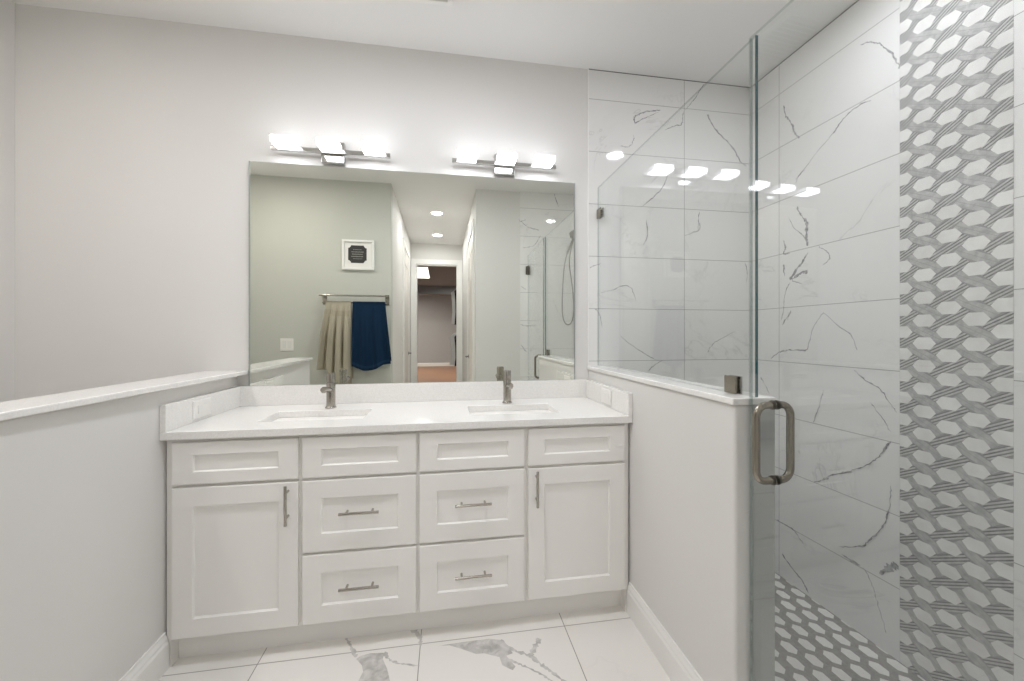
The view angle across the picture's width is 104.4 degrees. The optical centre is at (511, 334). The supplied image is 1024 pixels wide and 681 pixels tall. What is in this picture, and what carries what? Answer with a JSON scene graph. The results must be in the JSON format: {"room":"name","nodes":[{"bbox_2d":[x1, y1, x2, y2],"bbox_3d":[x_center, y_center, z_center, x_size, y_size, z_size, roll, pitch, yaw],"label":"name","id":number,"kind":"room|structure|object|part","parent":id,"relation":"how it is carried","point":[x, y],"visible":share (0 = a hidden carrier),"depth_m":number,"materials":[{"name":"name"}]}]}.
{"room":"bathroom","nodes":[
{"label":"bathroom","id":0,"kind":"room"},
{"bbox_2d":[0,0,14,401],"bbox_3d":[-2.162,-0.132,0.773,0.100,2.785,2.125,0,0,-9],"label":"wall","id":1,"kind":"structure","parent":0,"point":[7,7],"depth_m":1.79,"materials":[{"name":"white paint"}]},
{"bbox_2d":[0,376,236,680],"bbox_3d":[-1.335,0.715,1.407,0.125,1.033,1.145,0,0,-9],"label":"wall","id":2,"kind":"structure","parent":0,"point":[83,489],"depth_m":1.14,"materials":[{"name":"white paint"}]},
{"bbox_2d":[0,370,248,420],"bbox_3d":[-1.315,0.188,1.409,0.191,0.020,1.148,0,0,-9],"label":"trim","id":3,"kind":"structure","parent":2,"relation":"on","point":[12,409],"depth_m":1.21,"materials":[{"name":"white stone"}]},
{"bbox_2d":[119,632,168,680],"bbox_3d":[-1.222,1.164,1.160,0.015,0.134,0.620,0,0,-9],"label":"baseboard","id":4,"kind":"structure","parent":2,"relation":"attached to","point":[153,664],"depth_m":1.39,"materials":[{"name":"white wood"}]},
{"bbox_2d":[15,3,750,399],"bbox_3d":[-0.416,-0.069,2.189,4.009,2.910,0.106,0,0,-9],"label":"wall","id":5,"kind":"structure","parent":0,"point":[136,139],"depth_m":2.00,"materials":[{"name":"white paint"}]},
{"bbox_2d":[270,134,390,165],"bbox_3d":[-0.909,-0.929,1.994,0.570,0.109,0.128,0,0,-9],"label":"vanity light","id":6,"kind":"object","parent":5,"relation":"attached to","point":[332,151],"visible":1,"depth_m":1.98,"materials":[{"name":"white glass"}]},
{"bbox_3d":[-1.108,-0.938,1.933,0.102,0.030,0.074,0,0,-9],"label":"lamp shade","id":7,"kind":"part","parent":6,"relation":"part of","materials":[{"name":"white glass"}]},
{"bbox_3d":[-0.904,-0.938,1.967,0.102,0.030,0.074,0,0,-9],"label":"lamp shade","id":8,"kind":"part","parent":6,"relation":"part of","materials":[{"name":"white glass"}]},
{"bbox_3d":[-0.917,-0.929,2.042,0.112,0.109,0.030,0,0,-9],"label":"wall plate","id":9,"kind":"part","parent":6,"relation":"part of","materials":[{"name":"silver metal"}]},
{"bbox_3d":[-0.700,-0.938,2.001,0.102,0.030,0.074,0,0,-9],"label":"lamp shade","id":10,"kind":"part","parent":6,"relation":"part of","materials":[{"name":"white glass"}]},
{"bbox_2d":[249,161,574,385],"bbox_3d":[-0.475,-0.304,2.121,1.692,1.118,0.018,0,0,-9],"label":"wall mirror","id":11,"kind":"object","parent":5,"relation":"attached to","point":[362,276],"visible":1,"depth_m":2.10,"materials":[{"name":"silver mirror"}]},
{"bbox_2d":[240,379,588,405],"bbox_3d":[-0.463,0.305,2.121,1.827,0.099,0.020,0,0,-9],"label":"backsplash","id":12,"kind":"structure","parent":5,"relation":"attached to","point":[269,395],"depth_m":2.10,"materials":[{"name":"white stone"}]},
{"bbox_2d":[452,149,555,176],"bbox_3d":[-0.035,-0.929,2.139,0.570,0.109,0.128,0,0,-9],"label":"vanity light","id":13,"kind":"object","parent":5,"relation":"attached to","point":[504,163],"visible":1,"depth_m":2.13,"materials":[{"name":"white glass"}]},
{"bbox_3d":[-0.234,-0.938,2.079,0.102,0.030,0.074,0,0,-9],"label":"lamp shade","id":14,"kind":"part","parent":13,"relation":"part of","materials":[{"name":"white glass"}]},
{"bbox_3d":[-0.043,-0.929,2.187,0.112,0.109,0.030,0,0,-9],"label":"wall plate","id":15,"kind":"part","parent":13,"relation":"part of","materials":[{"name":"silver metal"}]},
{"bbox_3d":[-0.030,-0.938,2.113,0.102,0.030,0.074,0,0,-9],"label":"lamp shade","id":16,"kind":"part","parent":13,"relation":"part of","materials":[{"name":"white glass"}]},
{"bbox_3d":[0.174,-0.938,2.147,0.102,0.030,0.074,0,0,-9],"label":"lamp shade","id":17,"kind":"part","parent":13,"relation":"part of","materials":[{"name":"white glass"}]},
{"bbox_2d":[159,606,670,680],"bbox_3d":[-0.535,1.246,-0.285,2.762,0.031,4.747,0,0,-9],"label":"floor","id":18,"kind":"structure","parent":0,"point":[598,644],"depth_m":1.51,"materials":[{"name":"tile"}]},
{"bbox_2d":[167,415,418,666],"bbox_3d":[-0.866,0.808,1.768,0.906,0.846,0.568,0,0,-9],"label":"vanity cabinet","id":19,"kind":"object","parent":18,"relation":"on","point":[274,541],"visible":0.9,"depth_m":1.53,"materials":[{"name":"white paint"}]},
{"bbox_3d":[-1.035,0.476,1.498,0.430,0.154,0.019,0,0,-9],"label":"drawer","id":20,"kind":"part","parent":19,"relation":"part of","materials":[{"name":"white paint"}]},
{"bbox_3d":[-1.035,0.842,1.498,0.430,0.553,0.019,0,0,-9],"label":"door","id":21,"kind":"part","parent":19,"relation":"part of","materials":[{"name":"white paint"}]},
{"bbox_3d":[-0.852,0.644,1.501,0.011,0.148,0.036,0,0,-9],"label":"pull handle","id":22,"kind":"part","parent":19,"relation":"part of","materials":[{"name":"silver metal"}]},
{"bbox_3d":[-0.593,0.979,1.544,0.148,0.011,0.036,0,0,-9],"label":"pull handle","id":23,"kind":"part","parent":19,"relation":"part of","materials":[{"name":"silver metal"}]},
{"bbox_3d":[-0.593,0.689,1.544,0.148,0.011,0.036,0,0,-9],"label":"pull handle","id":24,"kind":"part","parent":19,"relation":"part of","materials":[{"name":"silver metal"}]},
{"bbox_3d":[-0.597,0.476,1.571,0.427,0.154,0.019,0,0,-9],"label":"drawer","id":25,"kind":"part","parent":19,"relation":"part of","materials":[{"name":"white paint"}]},
{"bbox_3d":[-0.597,0.985,1.571,0.427,0.266,0.019,0,0,-9],"label":"drawer","id":26,"kind":"part","parent":19,"relation":"part of","materials":[{"name":"white paint"}]},
{"bbox_3d":[-0.597,0.703,1.571,0.427,0.276,0.019,0,0,-9],"label":"drawer","id":27,"kind":"part","parent":19,"relation":"part of","materials":[{"name":"white paint"}]},
{"bbox_2d":[159,379,631,440],"bbox_3d":[-0.419,0.321,1.858,1.827,0.129,0.552,0,0,-9],"label":"countertop","id":28,"kind":"structure","parent":19,"relation":"on","point":[238,411],"depth_m":1.88,"materials":[{"name":"white stone"}]},
{"bbox_2d":[193,397,210,419],"bbox_3d":[-1.286,0.305,1.651,0.009,0.072,0.118,0,0,-9],"label":"electrical outlet","id":29,"kind":"object","parent":28,"relation":"attached to","point":[202,407],"visible":1,"depth_m":1.64,"materials":[{"name":"white plastic"}]},
{"bbox_2d":[198,403,207,413],"bbox_3d":[-1.283,0.305,1.652,0.003,0.034,0.068,0,0,-9],"label":"receptacle","id":30,"kind":"object","parent":29,"relation":"attached to","point":[202,407],"depth_m":1.65,"materials":[{"name":"white plastic"}]},
{"bbox_2d":[320,372,336,408],"bbox_3d":[-0.873,0.270,1.895,0.052,0.169,0.191,0,0,-9],"label":"faucet","id":31,"kind":"object","parent":28,"relation":"on","point":[330,389],"visible":1,"depth_m":1.91,"materials":[{"name":"silver metal"}]},
{"bbox_3d":[-0.867,0.259,1.858,0.025,0.041,0.116,0,0,-9],"label":"spout","id":32,"kind":"part","parent":31,"relation":"part of","materials":[{"name":"silver metal"}]},
{"bbox_3d":[-0.882,0.210,1.948,0.041,0.048,0.083,0,0,-9],"label":"lever handle","id":33,"kind":"part","parent":31,"relation":"part of","materials":[{"name":"silver metal"}]},
{"bbox_2d":[502,370,512,403],"bbox_3d":[-0.020,0.270,2.037,0.052,0.169,0.191,0,0,-9],"label":"faucet","id":34,"kind":"object","parent":28,"relation":"on","point":[507,385],"visible":1,"depth_m":2.05,"materials":[{"name":"silver metal"}]},
{"bbox_3d":[-0.029,0.210,2.091,0.041,0.048,0.083,0,0,-9],"label":"lever handle","id":35,"kind":"part","parent":34,"relation":"part of","materials":[{"name":"silver metal"}]},
{"bbox_3d":[-0.013,0.259,2.000,0.025,0.041,0.116,0,0,-9],"label":"spout","id":36,"kind":"part","parent":34,"relation":"part of","materials":[{"name":"silver metal"}]},
{"bbox_2d":[601,388,611,405],"bbox_3d":[0.465,0.305,1.963,0.009,0.072,0.118,0,0,-9],"label":"electrical outlet","id":37,"kind":"object","parent":28,"relation":"attached to","point":[606,395],"visible":1,"depth_m":1.95,"materials":[{"name":"white plastic"}]},
{"bbox_2d":[603,392,607,400],"bbox_3d":[0.462,0.305,1.962,0.003,0.034,0.068,0,0,-9],"label":"receptacle","id":38,"kind":"object","parent":37,"relation":"attached to","point":[605,394],"depth_m":1.96,"materials":[{"name":"white plastic"}]},
{"bbox_2d":[418,409,627,628],"bbox_3d":[0.030,0.808,1.917,0.912,0.846,0.568,0,0,-9],"label":"vanity cabinet","id":39,"kind":"object","parent":18,"relation":"on","point":[514,522],"visible":0.93,"depth_m":1.67,"materials":[{"name":"white paint"}]},
{"bbox_3d":[-0.161,0.476,1.643,0.431,0.154,0.019,0,0,-9],"label":"drawer","id":40,"kind":"part","parent":39,"relation":"part of","materials":[{"name":"white paint"}]},
{"bbox_3d":[-0.161,0.985,1.643,0.431,0.266,0.019,0,0,-9],"label":"drawer","id":41,"kind":"part","parent":39,"relation":"part of","materials":[{"name":"white paint"}]},
{"bbox_3d":[-0.161,0.703,1.643,0.431,0.276,0.019,0,0,-9],"label":"drawer","id":42,"kind":"part","parent":39,"relation":"part of","materials":[{"name":"white paint"}]},
{"bbox_3d":[-0.157,0.979,1.616,0.148,0.011,0.036,0,0,-9],"label":"pull handle","id":43,"kind":"part","parent":39,"relation":"part of","materials":[{"name":"silver metal"}]},
{"bbox_3d":[-0.157,0.689,1.616,0.148,0.011,0.036,0,0,-9],"label":"pull handle","id":44,"kind":"part","parent":39,"relation":"part of","materials":[{"name":"silver metal"}]},
{"bbox_3d":[0.105,0.644,1.660,0.011,0.148,0.036,0,0,-9],"label":"pull handle","id":45,"kind":"part","parent":39,"relation":"part of","materials":[{"name":"silver metal"}]},
{"bbox_3d":[0.281,0.476,1.717,0.432,0.154,0.019,0,0,-9],"label":"drawer","id":46,"kind":"part","parent":39,"relation":"part of","materials":[{"name":"white paint"}]},
{"bbox_3d":[0.281,0.842,1.717,0.432,0.553,0.019,0,0,-9],"label":"door","id":47,"kind":"part","parent":39,"relation":"part of","materials":[{"name":"white paint"}]},
{"bbox_3d":[0.760,1.204,0.725,0.125,0.115,0.822,0,0,-9],"label":"trim","id":48,"kind":"structure","parent":18,"relation":"on","visible":0},
{"bbox_2d":[752,400,794,484],"bbox_3d":[0.767,0.149,0.724,0.127,1.973,0.821,0,0,-14],"label":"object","id":49,"kind":"structure","parent":48,"relation":"on","point":[772,404],"depth_m":1.04,"materials":[{"name":"silver metal"}]},
{"bbox_3d":[0.655,0.284,1.037,0.060,0.217,0.019,0,0,-13],"label":"pull handle","id":50,"kind":"part","parent":49,"relation":"part of","materials":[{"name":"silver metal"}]},
{"bbox_3d":[0.724,0.284,1.053,0.052,0.217,0.019,0,0,-13],"label":"pull handle","id":51,"kind":"part","parent":49,"relation":"part of","materials":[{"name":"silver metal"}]},
{"bbox_2d":[11,0,856,86],"bbox_3d":[-0.027,-1.574,-0.150,4.009,0.100,4.847,0,0,-9],"label":"ceiling","id":52,"kind":"structure","parent":0,"point":[711,41],"depth_m":1.95,"materials":[{"name":"white paint"}]},
{"bbox_2d":[404,0,452,6],"bbox_3d":[-0.398,-1.518,1.663,0.300,0.012,0.300,0,0,-9],"label":"ceiling vent","id":53,"kind":"object","parent":52,"relation":"in","point":[449,3],"visible":1,"depth_m":1.81,"materials":[{"name":"white plastic"}]},
{"bbox_2d":[589,370,751,680],"bbox_3d":[0.591,0.716,1.713,0.117,1.031,1.175,0,0,-9],"label":"wall","id":54,"kind":"structure","parent":0,"point":[690,456],"depth_m":1.31,"materials":[{"name":"white paint"}]},
{"bbox_2d":[588,69,588,365],"bbox_3d":[0.438,-0.672,2.280,0.005,1.703,0.006,0,0,-9],"label":"trim","id":55,"kind":"structure","parent":54,"relation":"attached to","point":[588,69],"depth_m":2.28,"materials":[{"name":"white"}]},
{"bbox_2d":[627,582,703,680],"bbox_3d":[0.569,1.164,1.443,0.015,0.134,0.650,0,0,-9],"label":"baseboard","id":56,"kind":"structure","parent":54,"relation":"attached to","point":[669,655],"depth_m":1.50,"materials":[{"name":"white wood"}]},
{"bbox_2d":[587,366,774,404],"bbox_3d":[0.594,0.190,1.712,0.138,0.020,1.178,0,0,-9],"label":"trim","id":57,"kind":"structure","parent":54,"relation":"on","point":[714,394],"depth_m":1.38,"materials":[{"name":"white stone"}]},
{"bbox_2d":[597,35,757,396],"bbox_3d":[0.593,-0.333,1.704,0.024,1.024,1.181,0,0,-9],"label":"glass panel","id":58,"kind":"object","parent":57,"relation":"on","point":[732,383],"visible":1,"depth_m":1.12,"materials":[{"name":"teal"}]},
{"bbox_2d":[752,405,774,680],"bbox_3d":[0.624,0.778,1.714,0.069,1.156,1.175,0,0,-9],"label":"wall","id":59,"kind":"structure","parent":0,"point":[763,496],"depth_m":1.14,"materials":[{"name":"tile"}]},
{"bbox_2d":[775,572,924,680],"bbox_3d":[1.155,1.371,1.384,0.972,0.031,2.001,0,0,-9],"label":"floor","id":60,"kind":"structure","parent":0,"point":[812,643],"depth_m":1.72,"materials":[{"name":"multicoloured tile"}]},
{"bbox_2d":[751,0,1023,680],"bbox_3d":[1.693,-0.069,1.413,0.102,2.910,2.121,0,0,-9],"label":"wall","id":61,"kind":"structure","parent":0,"point":[891,142],"depth_m":1.65,"materials":[{"name":"tile"}]},
{"bbox_2d":[589,0,858,87],"bbox_3d":[1.119,-1.522,1.380,1.044,0.005,1.997,0,0,-9],"label":"trim","id":62,"kind":"structure","parent":61,"relation":"attached to","point":[857,0],"depth_m":2.31,"materials":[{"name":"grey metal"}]}
]}

